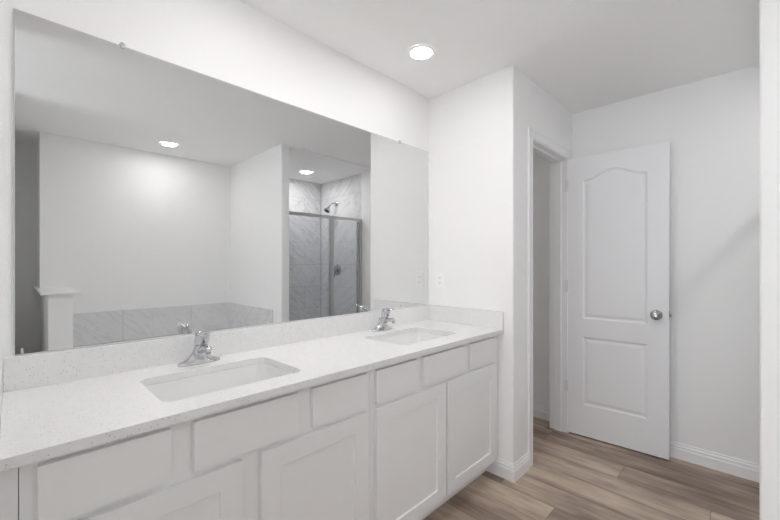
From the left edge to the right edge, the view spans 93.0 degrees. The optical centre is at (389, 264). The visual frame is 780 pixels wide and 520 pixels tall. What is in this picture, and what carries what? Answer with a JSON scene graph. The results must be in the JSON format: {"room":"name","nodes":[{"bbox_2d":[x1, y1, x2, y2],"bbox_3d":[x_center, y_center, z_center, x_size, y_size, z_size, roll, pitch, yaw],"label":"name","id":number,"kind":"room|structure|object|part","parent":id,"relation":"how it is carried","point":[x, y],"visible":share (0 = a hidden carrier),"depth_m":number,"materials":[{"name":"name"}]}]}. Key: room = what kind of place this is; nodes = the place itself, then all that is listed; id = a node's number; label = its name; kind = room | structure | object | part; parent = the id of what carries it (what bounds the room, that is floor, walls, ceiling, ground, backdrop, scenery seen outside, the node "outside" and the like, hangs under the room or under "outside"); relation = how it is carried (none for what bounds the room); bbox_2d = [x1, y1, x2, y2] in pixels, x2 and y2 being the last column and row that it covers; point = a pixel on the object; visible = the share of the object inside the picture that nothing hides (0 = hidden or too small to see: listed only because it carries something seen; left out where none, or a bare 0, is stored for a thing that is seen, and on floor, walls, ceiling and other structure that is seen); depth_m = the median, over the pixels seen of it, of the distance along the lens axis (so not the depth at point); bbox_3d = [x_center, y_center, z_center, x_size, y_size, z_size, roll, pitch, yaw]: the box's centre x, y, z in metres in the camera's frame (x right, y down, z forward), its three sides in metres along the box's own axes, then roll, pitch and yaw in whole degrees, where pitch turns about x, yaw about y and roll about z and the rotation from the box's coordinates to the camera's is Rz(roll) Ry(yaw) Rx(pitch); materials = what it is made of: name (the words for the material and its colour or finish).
{"room":"bathroom","nodes":[
{"label":"bathroom","id":0,"kind":"room"},
{"bbox_2d":[0,0,428,357],"bbox_3d":[-0.548,0.050,1.850,0.120,2.440,2.475,0,0,44],"label":"wall","id":1,"kind":"structure","parent":0,"point":[234,42],"depth_m":1.58,"materials":[{"name":"white paint"}]},
{"bbox_2d":[3,305,429,391],"bbox_3d":[-0.449,0.334,1.850,0.019,0.103,2.054,0,0,44],"label":"backsplash","id":2,"kind":"structure","parent":1,"relation":"attached to","point":[20,372],"depth_m":1.41,"materials":[{"name":"stone"}]},
{"bbox_2d":[13,8,427,354],"bbox_3d":[-0.445,-0.261,1.860,0.010,1.078,2.033,0,0,44],"label":"wall mirror","id":3,"kind":"object","parent":1,"relation":"attached to","point":[153,197],"visible":1,"depth_m":1.47,"materials":[{"name":"silver mirror"}]},
{"bbox_2d":[429,65,521,462],"bbox_3d":[0.542,0.050,2.430,0.625,2.440,0.120,0,0,44],"label":"wall","id":4,"kind":"structure","parent":0,"point":[475,127],"depth_m":2.31,"materials":[{"name":"white paint"}]},
{"bbox_2d":[436,272,443,288],"bbox_3d":[0.341,0.107,2.536,0.073,0.115,0.009,0,0,44],"label":"power outlet","id":5,"kind":"object","parent":4,"relation":"attached to","point":[439,275],"visible":1,"depth_m":2.53,"materials":[{"name":"white plastic"}]},
{"bbox_2d":[438,275,441,284],"bbox_3d":[0.339,0.107,2.534,0.033,0.067,0.003,0,0,44],"label":"receptacle","id":6,"kind":"object","parent":5,"relation":"attached to","point":[439,276],"depth_m":2.53,"materials":[{"name":"grey plastic"}]},
{"bbox_2d":[486,452,529,482],"bbox_3d":[0.725,1.219,2.292,0.200,0.102,0.210,0,0,44],"label":"baseboard","id":7,"kind":"structure","parent":4,"relation":"attached to","point":[512,472],"depth_m":2.21,"materials":[{"name":"white paint"}]},
{"bbox_2d":[239,0,759,113],"bbox_3d":[0.327,-1.211,0.835,4.950,0.118,5.050,0,0,44],"label":"ceiling","id":8,"kind":"structure","parent":0,"point":[586,55],"depth_m":1.92,"materials":[{"name":"white paint"}]},
{"bbox_2d":[407,44,435,60],"bbox_3d":[0.173,-1.167,2.043,0.162,0.004,0.162,0,0,44],"label":"recessed light","id":9,"kind":"object","parent":8,"relation":"in","point":[420,52],"visible":1,"depth_m":2.03,"materials":[{"name":"white plastic"}]},
{"bbox_2d":[522,73,571,455],"bbox_3d":[1.072,0.050,2.611,0.120,2.440,0.880,0,0,44],"label":"wall","id":10,"kind":"structure","parent":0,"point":[542,113],"depth_m":2.30,"materials":[{"name":"white paint"}]},
{"bbox_2d":[528,127,570,466],"bbox_3d":[1.078,0.207,2.611,0.142,2.125,0.738,0,0,44],"label":"door frame","id":11,"kind":"structure","parent":10,"relation":"attached to","point":[564,161],"depth_m":2.81,"materials":[{"name":"white paint"}]},
{"bbox_2d":[564,142,671,459],"bbox_3d":[1.574,0.233,2.602,0.649,2.050,0.160,0,0,42],"label":"door","id":12,"kind":"structure","parent":11,"relation":"attached to","point":[617,286],"depth_m":2.56,"materials":[{"name":"white paint"}]},
{"bbox_3d":[1.726,0.331,2.400,0.066,0.066,0.062,0,0,42],"label":"knob","id":13,"kind":"part","parent":12,"relation":"part of","materials":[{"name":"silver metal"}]},
{"bbox_2d":[423,417,759,519],"bbox_3d":[0.449,1.270,0.946,7.186,0.001,5.220,0,0,44],"label":"floor","id":14,"kind":"structure","parent":0,"point":[572,476],"depth_m":2.09,"materials":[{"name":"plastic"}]},
{"bbox_2d":[0,371,368,519],"bbox_3d":[-0.628,0.840,1.291,0.544,0.860,1.040,0,0,44],"label":"vanity cabinet","id":15,"kind":"object","parent":14,"relation":"on","point":[302,454],"depth_m":1.07,"materials":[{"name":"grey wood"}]},
{"bbox_3d":[-0.827,0.840,0.789,0.087,0.860,0.046,0,0,44],"label":"filler strip","id":16,"kind":"part","parent":15,"relation":"part of","materials":[{"name":"white wood"}]},
{"bbox_3d":[-0.664,0.496,0.879,0.018,0.135,0.253,0,0,44],"label":"drawer","id":17,"kind":"part","parent":15,"relation":"part of","materials":[{"name":"white paint"}]},
{"bbox_3d":[-0.598,0.869,0.947,0.018,0.574,0.442,0,0,44],"label":"door","id":18,"kind":"part","parent":15,"relation":"part of","materials":[{"name":"white paint"}]},
{"bbox_3d":[-0.423,0.496,1.124,0.018,0.135,0.324,0,0,44],"label":"drawer","id":19,"kind":"part","parent":15,"relation":"part of","materials":[{"name":"white paint"}]},
{"bbox_3d":[-0.248,0.869,1.303,0.018,0.574,0.441,0,0,44],"label":"door","id":20,"kind":"part","parent":15,"relation":"part of","materials":[{"name":"white paint"}]},
{"bbox_3d":[-0.183,0.496,1.370,0.018,0.135,0.254,0,0,44],"label":"drawer","id":21,"kind":"part","parent":15,"relation":"part of","materials":[{"name":"white paint"}]},
{"bbox_2d":[369,335,497,519],"bbox_3d":[0.103,0.840,2.038,0.544,0.860,1.049,0,0,44],"label":"vanity cabinet","id":22,"kind":"object","parent":14,"relation":"on","point":[432,416],"depth_m":1.74,"materials":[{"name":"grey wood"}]},
{"bbox_2d":[0,305,503,471],"bbox_3d":[-0.254,0.346,1.659,0.566,0.128,2.091,0,0,44],"label":"countertop","id":23,"kind":"structure","parent":22,"relation":"on","point":[53,404],"depth_m":1.26,"materials":[{"name":"stone"}]},
{"bbox_2d":[177,330,219,366],"bbox_3d":[-0.741,0.318,1.427,0.132,0.134,0.140,0,0,-11],"label":"faucet","id":24,"kind":"object","parent":23,"relation":"on","point":[201,353],"visible":1,"depth_m":1.41,"materials":[{"name":"silver metal"}]},
{"bbox_3d":[-0.724,0.282,1.426,0.061,0.056,0.054,0,0,44],"label":"handle","id":25,"kind":"part","parent":24,"relation":"part of","materials":[{"name":"silver metal"}]},
{"bbox_3d":[-0.705,0.328,1.407,0.096,0.047,0.040,0,0,44],"label":"spout","id":26,"kind":"part","parent":24,"relation":"part of","materials":[{"name":"silver metal"}]},
{"bbox_2d":[145,363,291,401],"bbox_3d":[-0.577,0.488,1.288,0.320,0.154,0.466,0,0,44],"label":"sink","id":27,"kind":"object","parent":23,"relation":"in","point":[184,388],"visible":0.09,"depth_m":1.40,"materials":[{"name":"white ceramic"}]},
{"bbox_2d":[372,308,395,331],"bbox_3d":[-0.042,0.318,2.156,0.132,0.134,0.140,0,0,-11],"label":"faucet","id":28,"kind":"object","parent":23,"relation":"on","point":[382,325],"visible":1,"depth_m":2.14,"materials":[{"name":"silver metal"}]},
{"bbox_3d":[-0.024,0.282,2.154,0.061,0.056,0.054,0,0,44],"label":"handle","id":29,"kind":"part","parent":28,"relation":"part of","materials":[{"name":"silver metal"}]},
{"bbox_3d":[-0.005,0.328,2.136,0.096,0.047,0.040,0,0,44],"label":"spout","id":30,"kind":"part","parent":28,"relation":"part of","materials":[{"name":"silver metal"}]},
{"bbox_2d":[374,331,444,344],"bbox_3d":[0.117,0.488,2.014,0.320,0.154,0.466,0,0,44],"label":"sink","id":31,"kind":"object","parent":23,"relation":"in","point":[414,337],"visible":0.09,"depth_m":2.20,"materials":[{"name":"white ceramic"}]},
{"bbox_3d":[0.031,0.496,1.588,0.018,0.135,0.254,0,0,44],"label":"drawer","id":32,"kind":"part","parent":22,"relation":"part of","materials":[{"name":"white paint"}]},
{"bbox_3d":[0.106,0.869,1.665,0.018,0.574,0.470,0,0,44],"label":"door","id":33,"kind":"part","parent":22,"relation":"part of","materials":[{"name":"white paint"}]},
{"bbox_3d":[0.273,0.496,1.836,0.018,0.135,0.351,0,0,44],"label":"drawer","id":34,"kind":"part","parent":22,"relation":"part of","materials":[{"name":"white paint"}]},
{"bbox_3d":[0.452,0.869,2.018,0.018,0.574,0.480,0,0,44],"label":"door","id":35,"kind":"part","parent":22,"relation":"part of","materials":[{"name":"white paint"}]},
{"bbox_3d":[0.526,0.496,2.093,0.018,0.135,0.270,0,0,44],"label":"drawer","id":36,"kind":"part","parent":22,"relation":"part of","materials":[{"name":"white paint"}]},
{"bbox_3d":[0.606,0.840,2.251,0.087,0.860,0.040,0,0,44],"label":"filler strip","id":37,"kind":"part","parent":22,"relation":"part of","materials":[{"name":"white wood"}]},
{"bbox_2d":[533,65,759,463],"bbox_3d":[1.333,0.050,3.055,2.880,2.440,0.120,0,0,44],"label":"wall","id":38,"kind":"structure","parent":0,"point":[711,126],"depth_m":2.33,"materials":[{"name":"white paint"}]},
{"bbox_2d":[533,404,548,420],"bbox_3d":[0.848,1.219,3.436,1.355,0.102,0.015,0,0,44],"label":"baseboard","id":39,"kind":"structure","parent":38,"relation":"attached to","point":[540,412],"depth_m":3.04,"materials":[{"name":"white paint"}]},
{"bbox_2d":[670,441,759,482],"bbox_3d":[1.851,1.219,2.452,1.215,0.102,0.015,0,0,44],"label":"baseboard","id":40,"kind":"structure","parent":38,"relation":"attached to","point":[748,470],"depth_m":2.29,"materials":[{"name":"white paint"}]},
{"bbox_2d":[760,0,779,519],"bbox_3d":[1.762,0.050,0.904,1.215,2.440,0.110,0,0,44],"label":"wall","id":41,"kind":"structure","parent":0,"point":[769,9],"depth_m":1.27,"materials":[{"name":"white paint"}]}
]}

